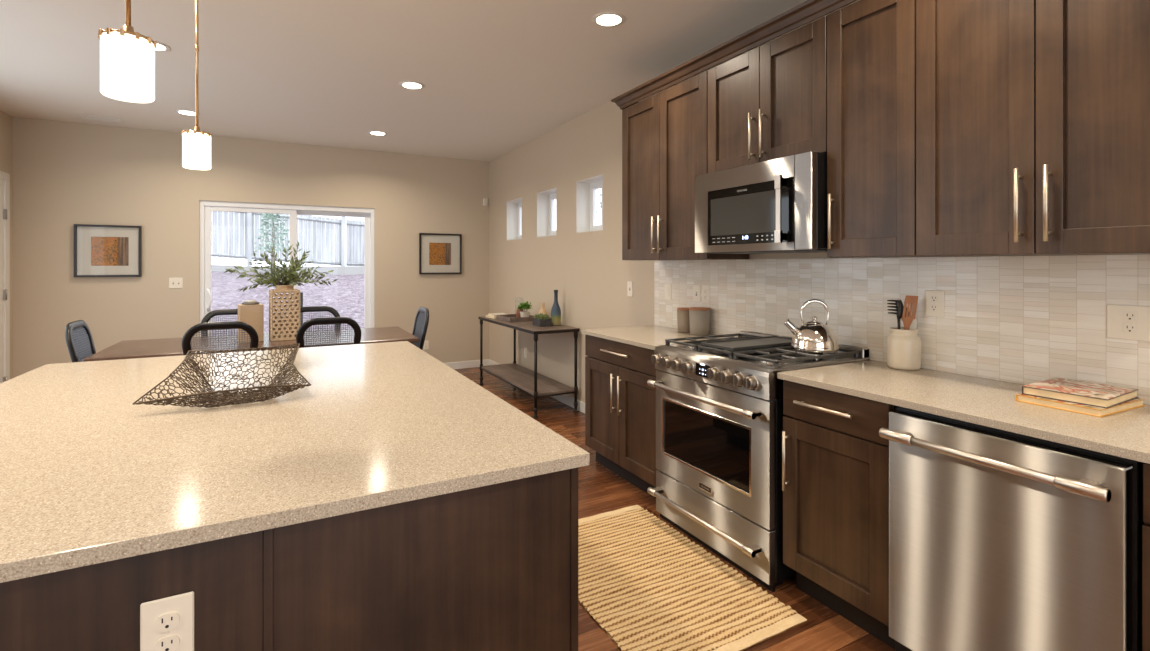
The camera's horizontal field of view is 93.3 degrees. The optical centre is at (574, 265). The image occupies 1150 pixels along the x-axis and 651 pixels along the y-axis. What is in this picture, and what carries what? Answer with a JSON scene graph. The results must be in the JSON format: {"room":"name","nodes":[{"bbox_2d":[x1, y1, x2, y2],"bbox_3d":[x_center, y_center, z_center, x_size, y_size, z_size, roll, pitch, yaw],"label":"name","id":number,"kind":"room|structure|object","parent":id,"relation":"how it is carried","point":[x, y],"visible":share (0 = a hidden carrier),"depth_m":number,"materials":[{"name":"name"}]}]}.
{"room":"kitchen","nodes":[
{"label":"kitchen","id":0,"kind":"room"},
{"bbox_2d":[0,110,12,378],"bbox_3d":[-3.058,-0.018,0.733,0.200,2.750,9.780,0,0,-28],"label":"wall","id":1,"kind":"structure","parent":0,"point":[6,121],"depth_m":5.05,"materials":[{"name":"paint"}]},
{"bbox_2d":[0,171,9,382],"bbox_3d":[-4.984,0.257,4.563,0.040,2.200,0.990,0,0,-28],"label":"door","id":2,"kind":"structure","parent":1,"relation":"in","point":[4,177],"depth_m":4.92,"materials":[{"name":"white paint"}]},
{"bbox_2d":[13,117,488,377],"bbox_3d":[-3.263,-0.018,6.284,5.080,2.750,0.200,0,0,-28],"label":"wall","id":3,"kind":"structure","parent":0,"point":[66,174],"depth_m":5.69,"materials":[{"name":"paint"}]},
{"bbox_2d":[74,224,141,276],"bbox_3d":[-4.649,-0.141,5.407,0.520,0.517,0.034,0,0,-28],"label":"framed picture","id":4,"kind":"object","parent":3,"relation":"attached to","point":[99,250],"visible":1,"depth_m":5.41,"materials":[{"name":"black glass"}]},
{"bbox_2d":[91,237,128,265],"bbox_3d":[-4.641,-0.139,5.416,0.290,0.288,0.002,0,0,-28],"label":"print","id":5,"kind":"object","parent":4,"relation":"attached to","point":[105,251],"depth_m":5.42},
{"bbox_2d":[169,278,182,287],"bbox_3d":[-4.173,0.186,5.674,0.118,0.112,0.016,0,0,-28],"label":"light switch","id":6,"kind":"object","parent":3,"relation":"attached to","point":[173,282],"visible":1,"depth_m":5.68,"materials":[{"name":"plastic"}]},
{"bbox_2d":[200,200,373,336],"bbox_3d":[-3.250,0.332,6.249,1.769,2.049,0.173,0,0,-28],"label":"door","id":7,"kind":"structure","parent":3,"relation":"in","point":[206,207],"depth_m":6.21,"materials":[{"name":"white plastic"}]},
{"bbox_2d":[423,340,428,349],"bbox_3d":[-1.893,1.015,6.898,0.072,0.115,0.009,0,0,-28],"label":"wall outlet","id":8,"kind":"object","parent":3,"relation":"attached to","point":[426,343],"visible":0.98,"depth_m":6.90,"materials":[{"name":"plastic"}]},
{"bbox_2d":[419,233,461,273],"bbox_3d":[-1.725,-0.146,6.972,0.540,0.521,0.034,0,0,-28],"label":"framed picture","id":9,"kind":"object","parent":3,"relation":"attached to","point":[439,253],"visible":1,"depth_m":6.97,"materials":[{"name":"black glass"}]},
{"bbox_2d":[429,243,450,264],"bbox_3d":[-1.732,-0.145,6.974,0.280,0.285,0.002,0,0,-28],"label":"print","id":10,"kind":"object","parent":9,"relation":"attached to","point":[439,253],"depth_m":6.97},
{"bbox_2d":[444,359,488,368],"bbox_3d":[-3.212,1.310,6.190,4.680,0.095,0.014,0,0,-28],"label":"baseboard","id":11,"kind":"structure","parent":3,"relation":"attached to","point":[475,363],"depth_m":7.14,"materials":[{"name":"white paint"}]},
{"bbox_2d":[483,198,487,205],"bbox_3d":[-1.198,-0.843,7.248,0.060,0.100,0.048,0,0,-28],"label":"sensor","id":12,"kind":"object","parent":3,"relation":"attached to","point":[485,200],"visible":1,"depth_m":7.23,"materials":[{"name":"plastic"}]},
{"bbox_2d":[0,0,806,161],"bbox_3d":[-0.954,-1.468,1.973,5.080,0.150,9.980,0,0,-28],"label":"ceiling","id":13,"kind":"structure","parent":0,"point":[498,76],"depth_m":3.69,"materials":[{"name":"paint"}]},
{"bbox_2d":[98,0,156,102],"bbox_3d":[-1.037,-0.891,1.260,0.120,1.002,0.120,0,0,-28],"label":"pendant light","id":14,"kind":"object","parent":13,"relation":"hanging from","point":[127,56],"visible":1,"depth_m":1.23,"materials":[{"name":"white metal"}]},
{"bbox_2d":[156,42,170,51],"bbox_3d":[-2.680,-1.389,3.437,0.194,0.005,0.194,0,0,-28],"label":"recessed light","id":15,"kind":"object","parent":13,"relation":"in","point":[161,47],"visible":0.39,"depth_m":3.47,"materials":[{"name":"white paint"}]},
{"bbox_2d":[175,110,200,115],"bbox_3d":[-3.530,-1.389,4.950,0.194,0.005,0.194,0,0,-28],"label":"recessed light","id":16,"kind":"object","parent":13,"relation":"in","point":[184,112],"visible":0.84,"depth_m":4.93,"materials":[{"name":"white paint"}]},
{"bbox_2d":[181,0,211,169],"bbox_3d":[-1.567,-0.897,2.249,0.120,0.990,0.120,0,0,-28],"label":"pendant light","id":17,"kind":"object","parent":13,"relation":"hanging from","point":[196,144],"visible":1,"depth_m":2.23,"materials":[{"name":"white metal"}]},
{"bbox_2d":[368,131,387,135],"bbox_3d":[-2.076,-1.389,5.717,0.194,0.005,0.194,0,0,-28],"label":"recessed light","id":18,"kind":"object","parent":13,"relation":"in","point":[378,133],"visible":1,"depth_m":5.72,"materials":[{"name":"white paint"}]},
{"bbox_2d":[399,81,424,89],"bbox_3d":[-1.260,-1.389,4.197,0.194,0.005,0.194,0,0,-28],"label":"recessed light","id":19,"kind":"object","parent":13,"relation":"in","point":[412,85],"visible":1,"depth_m":4.19,"materials":[{"name":"white paint"}]},
{"bbox_2d":[592,12,625,27],"bbox_3d":[0.192,-1.389,3.074,0.194,0.005,0.194,0,0,-28],"label":"recessed light","id":20,"kind":"object","parent":13,"relation":"in","point":[604,19],"visible":1,"depth_m":3.07,"materials":[{"name":"white paint"}]},
{"bbox_2d":[454,367,894,650],"bbox_3d":[-0.943,1.417,1.951,5.080,0.120,9.930,0,0,-28],"label":"floor","id":21,"kind":"structure","parent":0,"point":[600,490],"depth_m":2.85,"materials":[{"name":"brown wood"}]},
{"bbox_2d":[65,320,95,361],"bbox_3d":[-3.181,0.871,3.838,0.565,0.979,0.470,0,0,-28],"label":"dining chair","id":22,"kind":"object","parent":21,"relation":"on","point":[78,336],"visible":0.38,"depth_m":3.69,"materials":[{"name":"black metal"}]},
{"bbox_2d":[181,321,258,354],"bbox_3d":[-2.513,0.871,3.892,0.470,0.979,0.565,0,0,-28],"label":"dining chair","id":23,"kind":"object","parent":21,"relation":"on","point":[187,339],"visible":0.3,"depth_m":3.66,"materials":[{"name":"black metal"}]},
{"bbox_2d":[201,309,244,336],"bbox_3d":[-2.871,0.871,4.494,0.470,0.979,0.565,0,0,-28],"label":"dining chair","id":24,"kind":"object","parent":21,"relation":"on","point":[218,312],"visible":0.15,"depth_m":4.67,"materials":[{"name":"black metal"}]},
{"bbox_2d":[83,327,419,361],"bbox_3d":[-2.421,0.976,4.358,2.105,0.762,0.950,0,0,-28],"label":"dining table","id":25,"kind":"object","parent":21,"relation":"on","point":[128,349],"visible":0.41,"depth_m":4.13,"materials":[{"name":"brown wood"}]},
{"bbox_2d":[238,300,263,342],"bbox_3d":[-2.553,0.433,4.271,0.158,0.321,0.158,0,0,-38],"label":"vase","id":26,"kind":"object","parent":25,"relation":"on","point":[255,318],"visible":0.78,"depth_m":4.22,"materials":[{"name":"ceramic"}]},
{"bbox_2d":[269,285,299,340],"bbox_3d":[-2.341,0.377,4.373,0.204,0.434,0.204,0,0,-34],"label":"vase","id":27,"kind":"object","parent":25,"relation":"on","point":[279,330],"visible":0.94,"depth_m":4.30,"materials":[{"name":"ceramic"}]},
{"bbox_2d":[224,241,337,291],"bbox_3d":[-2.332,0.003,4.373,0.666,0.413,0.613,0,0,17],"label":"branches","id":28,"kind":"object","parent":27,"relation":"in","point":[291,276],"visible":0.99,"depth_m":4.32,"materials":[{"name":"green plant"}]},
{"bbox_2d":[0,468,577,650],"bbox_3d":[-1.084,0.915,1.878,1.382,0.884,2.066,0,0,-28],"label":"kitchen island","id":29,"kind":"object","parent":21,"relation":"on","point":[494,567],"visible":0.31,"depth_m":1.07,"materials":[{"name":"brown wood"}]},
{"bbox_2d":[140,591,193,650],"bbox_3d":[-0.690,0.622,0.918,0.074,0.118,0.009,0,0,-28],"label":"wall outlet","id":30,"kind":"object","parent":29,"relation":"attached to","point":[166,624],"visible":1,"depth_m":0.92,"materials":[{"name":"plastic"}]},
{"bbox_2d":[154,612,179,631],"bbox_3d":[-0.689,0.603,0.917,0.034,0.029,0.006,0,0,-28],"label":"socket","id":31,"kind":"object","parent":30,"relation":"attached to","point":[163,621],"depth_m":0.91,"materials":[{"name":"plastic"}]},
{"bbox_2d":[154,635,179,650],"bbox_3d":[-0.689,0.641,0.917,0.034,0.029,0.006,0,0,-28],"label":"socket","id":32,"kind":"object","parent":30,"relation":"attached to","point":[161,642],"depth_m":0.91,"materials":[{"name":"plastic"}]},
{"bbox_2d":[0,341,589,582],"bbox_3d":[-1.167,0.458,1.856,1.575,0.029,2.150,0,0,-28],"label":"island countertop","id":33,"kind":"structure","parent":29,"relation":"on","point":[89,475],"depth_m":1.29,"materials":[{"name":"stone"}]},
{"bbox_2d":[132,343,310,407],"bbox_3d":[-1.167,0.373,1.845,0.476,0.137,0.394,0,0,-28],"label":"wire bowl","id":34,"kind":"object","parent":33,"relation":"on","point":[209,399],"visible":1,"depth_m":1.80,"materials":[{"name":"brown metal"}]},
{"bbox_2d":[291,306,340,330],"bbox_3d":[-2.289,0.871,4.806,0.470,0.979,0.565,0,0,-28],"label":"dining chair","id":35,"kind":"object","parent":21,"relation":"on","point":[309,309],"visible":0.15,"depth_m":5.05,"materials":[{"name":"black metal"}]},
{"bbox_2d":[296,317,361,347],"bbox_3d":[-1.921,0.871,4.209,0.470,0.979,0.565,0,0,-28],"label":"dining chair","id":36,"kind":"object","parent":21,"relation":"on","point":[303,328],"visible":0.25,"depth_m":3.98,"materials":[{"name":"black metal"}]},
{"bbox_2d":[412,307,428,349],"bbox_3d":[-1.606,0.871,4.795,0.565,0.979,0.470,0,0,-28],"label":"dining chair","id":37,"kind":"object","parent":21,"relation":"on","point":[421,322],"visible":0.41,"depth_m":4.86,"materials":[{"name":"black wood"}]},
{"bbox_2d":[478,316,579,418],"bbox_3d":[-0.527,0.970,5.588,0.457,0.775,1.562,0,0,-28],"label":"console table","id":38,"kind":"object","parent":21,"relation":"on","point":[537,385],"visible":0.92,"depth_m":5.21,"materials":[{"name":"brown wood"}]},
{"bbox_2d":[496,314,535,321],"bbox_3d":[-0.618,0.560,5.794,0.320,0.042,0.400,0,0,-28],"label":"wooden tray","id":39,"kind":"object","parent":38,"relation":"on","point":[507,317],"visible":0.67,"depth_m":5.65,"materials":[{"name":"brown wood"}]},
{"bbox_2d":[516,307,522,317],"bbox_3d":[-0.593,0.511,5.842,0.084,0.115,0.084,0,0,-28],"label":"ceramic jar","id":40,"kind":"object","parent":39,"relation":"on","point":[518,311],"visible":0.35,"depth_m":5.81,"materials":[{"name":"red ceramic"}]},
{"bbox_2d":[518,301,532,316],"bbox_3d":[-0.526,0.471,5.690,0.192,0.194,0.172,0,0,-28],"label":"potted plant","id":41,"kind":"object","parent":39,"relation":"on","point":[523,306],"visible":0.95,"depth_m":5.67,"materials":[{"name":"green plant"}]},
{"bbox_2d":[482,363,573,395],"bbox_3d":[-0.527,1.156,5.588,0.413,0.022,1.520,0,0,-28],"label":"shelf","id":42,"kind":"object","parent":38,"relation":"attached to","point":[520,377],"depth_m":5.39,"materials":[{"name":"brown wood"}]},
{"bbox_2d":[533,313,551,326],"bbox_3d":[-0.319,0.522,5.233,0.152,0.118,0.212,0,0,-28],"label":"succulent planter","id":43,"kind":"object","parent":38,"relation":"on","point":[541,320],"visible":1,"depth_m":5.17,"materials":[{"name":"stone"}]},
{"bbox_2d":[538,303,547,314],"bbox_3d":[-0.330,0.486,5.552,0.108,0.190,0.108,0,0,-28],"label":"bottle","id":44,"kind":"object","parent":38,"relation":"on","point":[542,309],"visible":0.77,"depth_m":5.53,"materials":[{"name":"beige ceramic"}]},
{"bbox_2d":[551,290,560,325],"bbox_3d":[-0.185,0.410,5.272,0.100,0.342,0.100,0,0,-28],"label":"bottle","id":45,"kind":"object","parent":38,"relation":"on","point":[555,311],"visible":0.94,"depth_m":5.24,"materials":[{"name":"blue ceramic"}]},
{"bbox_3d":[-0.860,0.571,6.056,0.200,0.020,0.260,0,0,-30],"label":"book","id":46,"kind":"object","parent":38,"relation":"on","visible":0},
{"bbox_2d":[488,313,505,316],"bbox_3d":[-0.851,0.552,6.050,0.180,0.018,0.230,0,0,-25],"label":"book","id":47,"kind":"object","parent":46,"relation":"on","point":[490,314],"visible":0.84,"depth_m":6.01,"materials":[{"name":"paper"}]},
{"bbox_2d":[585,334,657,498],"bbox_3d":[0.518,0.913,3.471,0.638,0.888,0.859,0,0,-28],"label":"base cabinet","id":48,"kind":"object","parent":21,"relation":"on","point":[620,404],"visible":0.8,"depth_m":3.31,"materials":[{"name":"brown wood"}]},
{"bbox_2d":[581,325,727,349],"bbox_3d":[0.526,0.456,3.482,0.624,0.025,0.881,0,0,-28],"label":"countertop","id":49,"kind":"structure","parent":48,"relation":"on","point":[651,336],"depth_m":3.47,"materials":[{"name":"stone"}]},
{"bbox_2d":[677,307,689,332],"bbox_3d":[0.737,0.363,3.607,0.116,0.158,0.116,0,0,-28],"label":"canister","id":50,"kind":"object","parent":49,"relation":"on","point":[683,324],"visible":0.72,"depth_m":3.56,"materials":[{"name":"grey ceramic"}]},
{"bbox_2d":[689,307,709,334],"bbox_3d":[0.798,0.357,3.473,0.134,0.170,0.134,0,0,-28],"label":"canister","id":51,"kind":"object","parent":49,"relation":"on","point":[699,317],"visible":1,"depth_m":3.42,"materials":[{"name":"grey ceramic"}]},
{"bbox_2d":[578,505,806,650],"bbox_3d":[0.305,1.351,2.398,0.720,0.010,1.130,0,0,-28],"label":"rug","id":52,"kind":"object","parent":21,"relation":"on","point":[649,587],"visible":0.86,"depth_m":2.23,"materials":[{"name":"fabric"}]},
{"bbox_2d":[647,331,868,591],"bbox_3d":[0.876,0.870,2.716,0.728,0.974,0.782,0,0,-28],"label":"gas range","id":53,"kind":"object","parent":21,"relation":"on","point":[719,402],"visible":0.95,"depth_m":2.49,"materials":[{"name":"silver metal"}]},
{"bbox_2d":[659,344,868,372],"bbox_3d":[0.913,0.444,2.736,0.643,0.021,0.782,0,0,-28],"label":"cooktop","id":54,"kind":"object","parent":53,"relation":"in","point":[678,349],"depth_m":2.49,"materials":[{"name":"silver metal"}]},
{"bbox_2d":[783,299,838,352],"bbox_3d":[1.123,0.279,2.550,0.222,0.240,0.208,0,0,-28],"label":"kettle","id":55,"kind":"object","parent":53,"relation":"on","point":[814,336],"visible":1,"depth_m":2.49,"materials":[{"name":"metal"}]},
{"bbox_2d":[782,380,894,648],"bbox_3d":[1.210,0.913,2.178,0.638,0.888,0.450,0,0,-28],"label":"base cabinet","id":56,"kind":"object","parent":21,"relation":"on","point":[835,459],"visible":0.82,"depth_m":2.03,"materials":[{"name":"brown wood"}]},
{"bbox_2d":[879,406,1143,650],"bbox_3d":[1.425,0.917,1.690,0.672,0.880,0.598,0,0,-28],"label":"dishwasher","id":57,"kind":"object","parent":21,"relation":"on","point":[1000,540],"visible":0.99,"depth_m":1.52,"materials":[{"name":"silver metal"}]},
{"bbox_2d":[1142,463,1149,650],"bbox_3d":[1.793,0.913,1.089,0.638,0.888,0.788,0,0,-28],"label":"base cabinet","id":58,"kind":"object","parent":21,"relation":"on","point":[1146,467],"visible":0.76,"depth_m":1.30,"materials":[{"name":"brown wood"}]},
{"bbox_2d":[777,360,1149,463],"bbox_3d":[1.555,0.456,1.560,0.624,0.025,1.883,0,0,-28],"label":"countertop","id":59,"kind":"structure","parent":58,"relation":"on","point":[991,403],"depth_m":1.73,"materials":[{"name":"stone"}]},
{"bbox_2d":[887,327,920,369],"bbox_3d":[1.417,0.357,2.337,0.127,0.170,0.127,0,0,-28],"label":"utensil crock","id":60,"kind":"object","parent":59,"relation":"on","point":[903,346],"visible":0.97,"depth_m":2.29,"materials":[{"name":"beige ceramic"}]},
{"bbox_2d":[887,300,903,328],"bbox_3d":[1.401,0.289,2.364,0.066,0.277,0.035,0,0,-4],"label":"fork","id":61,"kind":"object","parent":60,"relation":"in","point":[899,306],"visible":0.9,"depth_m":2.36,"materials":[{"name":"black plastic"}]},
{"bbox_2d":[902,295,917,329],"bbox_3d":[1.436,0.278,2.327,0.062,0.298,0.008,0,0,28],"label":"wooden spatula","id":62,"kind":"object","parent":60,"relation":"in","point":[913,300],"visible":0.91,"depth_m":2.33,"materials":[{"name":"brown wood"}]},
{"bbox_2d":[910,319,916,329],"bbox_3d":[1.452,0.328,2.333,0.028,0.200,0.008,0,0,28],"label":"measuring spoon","id":63,"kind":"object","parent":60,"relation":"in","point":[914,322],"visible":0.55,"depth_m":2.33,"materials":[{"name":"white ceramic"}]},
{"bbox_2d":[1016,393,1144,416],"bbox_3d":[1.616,0.431,1.738,0.295,0.023,0.212,0,0,-26],"label":"cookbook","id":64,"kind":"object","parent":59,"relation":"on","point":[1138,402],"visible":0.59,"depth_m":1.66,"materials":[{"name":"beige paper"}]},
{"bbox_2d":[1022,378,1138,407],"bbox_3d":[1.621,0.406,1.744,0.262,0.027,0.208,0,0,-30],"label":"cookbook","id":65,"kind":"object","parent":64,"relation":"on","point":[1074,391],"visible":1,"depth_m":1.70,"materials":[{"name":"paper"}]},
{"bbox_2d":[489,0,1147,404],"bbox_3d":[1.244,-0.018,3.037,0.200,2.750,9.780,0,0,-28],"label":"wall","id":66,"kind":"structure","parent":0,"point":[588,271],"depth_m":5.28,"materials":[{"name":"paint"}]},
{"bbox_2d":[507,198,521,240],"bbox_3d":[-0.647,-0.545,6.562,0.196,0.485,0.490,0,0,-28],"label":"window","id":67,"kind":"structure","parent":66,"relation":"in","point":[514,207],"depth_m":6.75,"materials":[{"name":"white paint"}]},
{"bbox_2d":[524,347,526,357],"bbox_3d":[-0.563,0.997,6.190,0.009,0.115,0.072,0,0,-28],"label":"wall outlet","id":68,"kind":"object","parent":66,"relation":"attached to","point":[525,348],"visible":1,"depth_m":6.19,"materials":[{"name":"plastic"}]},
{"bbox_2d":[489,359,584,413],"bbox_3d":[-0.277,1.310,5.651,0.014,0.095,3.706,0,0,-28],"label":"baseboard","id":69,"kind":"structure","parent":66,"relation":"attached to","point":[568,400],"depth_m":5.24,"materials":[{"name":"white paint"}]},
{"bbox_2d":[537,188,556,236],"bbox_3d":[-0.216,-0.545,5.757,0.196,0.485,0.485,0,0,-28],"label":"window","id":70,"kind":"structure","parent":66,"relation":"in","point":[545,199],"depth_m":5.94,"materials":[{"name":"white paint"}]},
{"bbox_2d":[576,174,602,232],"bbox_3d":[0.213,-0.545,4.956,0.196,0.485,0.487,0,0,-28],"label":"window","id":71,"kind":"structure","parent":66,"relation":"in","point":[585,189],"depth_m":5.14,"materials":[{"name":"white paint"}]},
{"bbox_2d":[627,281,632,296],"bbox_3d":[0.434,0.189,4.319,0.016,0.120,0.072,0,0,-28],"label":"light switch","id":72,"kind":"object","parent":66,"relation":"attached to","point":[629,283],"visible":1,"depth_m":4.31,"materials":[{"name":"plastic"}]},
{"bbox_2d":[622,71,748,259],"bbox_3d":[0.662,-0.565,3.497,0.367,1.060,0.868,0,0,-28],"label":"upper cabinet","id":73,"kind":"object","parent":66,"relation":"attached to","point":[665,133],"visible":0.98,"depth_m":3.38,"materials":[{"name":"brown wood"}]},
{"bbox_2d":[611,0,856,109],"bbox_3d":[1.089,-1.132,2.689,0.391,0.072,2.813,0,0,-28],"label":"crown molding","id":74,"kind":"structure","parent":73,"relation":"attached to","point":[808,11],"depth_m":2.80,"materials":[{"name":"brown wood"}]},
{"bbox_2d":[708,16,826,172],"bbox_3d":[1.048,-0.795,2.777,0.367,0.599,0.756,0,0,-28],"label":"upper cabinet","id":75,"kind":"object","parent":66,"relation":"attached to","point":[767,102],"visible":0.71,"depth_m":2.65,"materials":[{"name":"brown wood"}]},
{"bbox_2d":[695,151,826,253],"bbox_3d":[1.003,-0.278,2.754,0.467,0.426,0.753,0,0,-28],"label":"microwave","id":76,"kind":"object","parent":75,"relation":"attached to","point":[779,205],"visible":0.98,"depth_m":2.57,"materials":[{"name":"silver metal"}]},
{"bbox_2d":[827,0,957,257],"bbox_3d":[1.317,-0.565,2.275,0.367,1.060,0.375,0,0,-28],"label":"upper cabinet","id":77,"kind":"object","parent":66,"relation":"attached to","point":[871,44],"visible":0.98,"depth_m":2.20,"materials":[{"name":"brown wood"}]},
{"bbox_2d":[654,254,1149,404],"bbox_3d":[1.431,0.204,2.463,0.010,0.477,3.552,0,0,-28],"label":"backsplash","id":78,"kind":"structure","parent":66,"relation":"attached to","point":[1025,320],"depth_m":2.20,"materials":[{"name":"tile"}]},
{"bbox_2d":[665,284,670,299],"bbox_3d":[0.663,0.191,3.878,0.009,0.112,0.074,0,0,-28],"label":"light switch","id":79,"kind":"object","parent":78,"relation":"attached to","point":[667,286],"visible":1,"depth_m":3.87,"materials":[{"name":"plastic"}]},
{"bbox_2d":[693,285,699,302],"bbox_3d":[0.805,0.190,3.607,0.016,0.114,0.072,0,0,-28],"label":"light switch","id":80,"kind":"object","parent":78,"relation":"attached to","point":[696,288],"visible":1,"depth_m":3.61,"materials":[{"name":"plastic"}]},
{"bbox_2d":[702,286,709,303],"bbox_3d":[0.850,0.190,3.530,0.009,0.114,0.074,0,0,-28],"label":"wall outlet","id":81,"kind":"object","parent":78,"relation":"attached to","point":[705,289],"visible":1,"depth_m":3.52,"materials":[{"name":"plastic"}]},
{"bbox_2d":[925,290,943,316],"bbox_3d":[1.515,0.161,2.287,0.009,0.112,0.076,0,0,-28],"label":"wall outlet","id":82,"kind":"object","parent":78,"relation":"attached to","point":[934,299],"visible":1,"depth_m":2.28,"materials":[{"name":"plastic"}]},
{"bbox_2d":[930,295,937,302],"bbox_3d":[1.515,0.141,2.287,0.004,0.030,0.033,0,0,-28],"label":"socket","id":83,"kind":"object","parent":82,"relation":"attached to","point":[933,298],"depth_m":2.29,"materials":[{"name":"plastic"}]},
{"bbox_2d":[930,303,937,311],"bbox_3d":[1.515,0.178,2.287,0.004,0.034,0.033,0,0,-28],"label":"socket","id":84,"kind":"object","parent":82,"relation":"attached to","point":[933,306],"depth_m":2.29,"materials":[{"name":"plastic"}]},
{"bbox_2d":[1107,304,1149,341],"bbox_3d":[1.799,0.186,1.757,0.009,0.112,0.116,0,0,-28],"label":"wall outlet","id":85,"kind":"object","parent":78,"relation":"attached to","point":[1128,322],"visible":1,"depth_m":1.76,"materials":[{"name":"plastic"}]},
{"bbox_2d":[1123,312,1136,321],"bbox_3d":[1.798,0.166,1.757,0.004,0.030,0.033,0,0,-28],"label":"socket","id":86,"kind":"object","parent":85,"relation":"attached to","point":[1127,316],"depth_m":1.76,"materials":[{"name":"plastic"}]},
{"bbox_2d":[1123,322,1136,333],"bbox_3d":[1.798,0.203,1.757,0.004,0.034,0.033,0,0,-28],"label":"socket","id":87,"kind":"object","parent":85,"relation":"attached to","point":[1128,327],"depth_m":1.76,"materials":[{"name":"plastic"}]},
{"bbox_2d":[916,0,1149,256],"bbox_3d":[1.581,-0.565,1.782,0.367,1.060,0.737,0,0,-28],"label":"upper cabinet","id":88,"kind":"object","parent":66,"relation":"attached to","point":[1033,116],"visible":1,"depth_m":1.72,"materials":[{"name":"brown wood"}]},
{"label":"outside","id":89,"kind":"structure","parent":0,"visible":0},
{"bbox_2d":[211,265,363,335],"bbox_3d":[-6.944,0.564,15.089,20.000,1.884,18.500,0,0,-28],"label":"retaining wall","id":90,"kind":"structure","parent":89,"point":[345,295],"depth_m":13.31,"materials":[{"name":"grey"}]},
{"bbox_2d":[254,213,288,275],"bbox_3d":[-9.721,-1.089,17.477,1.095,2.894,1.139,0,0,-28],"label":"tree","id":91,"kind":"object","parent":90,"relation":"on","point":[273,226],"visible":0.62,"depth_m":17.44,"materials":[{"name":"green plant"}]},
{"bbox_2d":[211,211,344,265],"bbox_3d":[-12.218,-1.053,17.449,9.231,2.880,0.159,0,0,-38],"label":"fence","id":92,"kind":"object","parent":90,"relation":"on","point":[324,237],"visible":0.27,"depth_m":18.90,"materials":[{"name":"grey wood"}]},
{"bbox_2d":[211,266,363,274],"bbox_3d":[-9.667,0.247,19.458,1.354,0.420,15.748,0,0,45],"label":"curb","id":93,"kind":"object","parent":90,"relation":"on","point":[338,270],"visible":0.2,"depth_m":19.33,"materials":[{"name":"grey concrete"}]},
{"bbox_2d":[300,292,302,324],"bbox_3d":[-3.445,0.887,6.794,0.070,1.100,0.070,0,0,-28],"label":"light post","id":94,"kind":"object","parent":90,"relation":"on","point":[301,293],"visible":0.18,"depth_m":6.77,"materials":[{"name":"grey metal"}]},
{"bbox_2d":[346,220,363,265],"bbox_3d":[-6.630,-0.666,23.134,0.178,2.247,6.687,0,0,36],"label":"fence","id":95,"kind":"object","parent":90,"relation":"on","point":[354,229],"visible":0.09,"depth_m":20.72,"materials":[{"name":"grey wood"}]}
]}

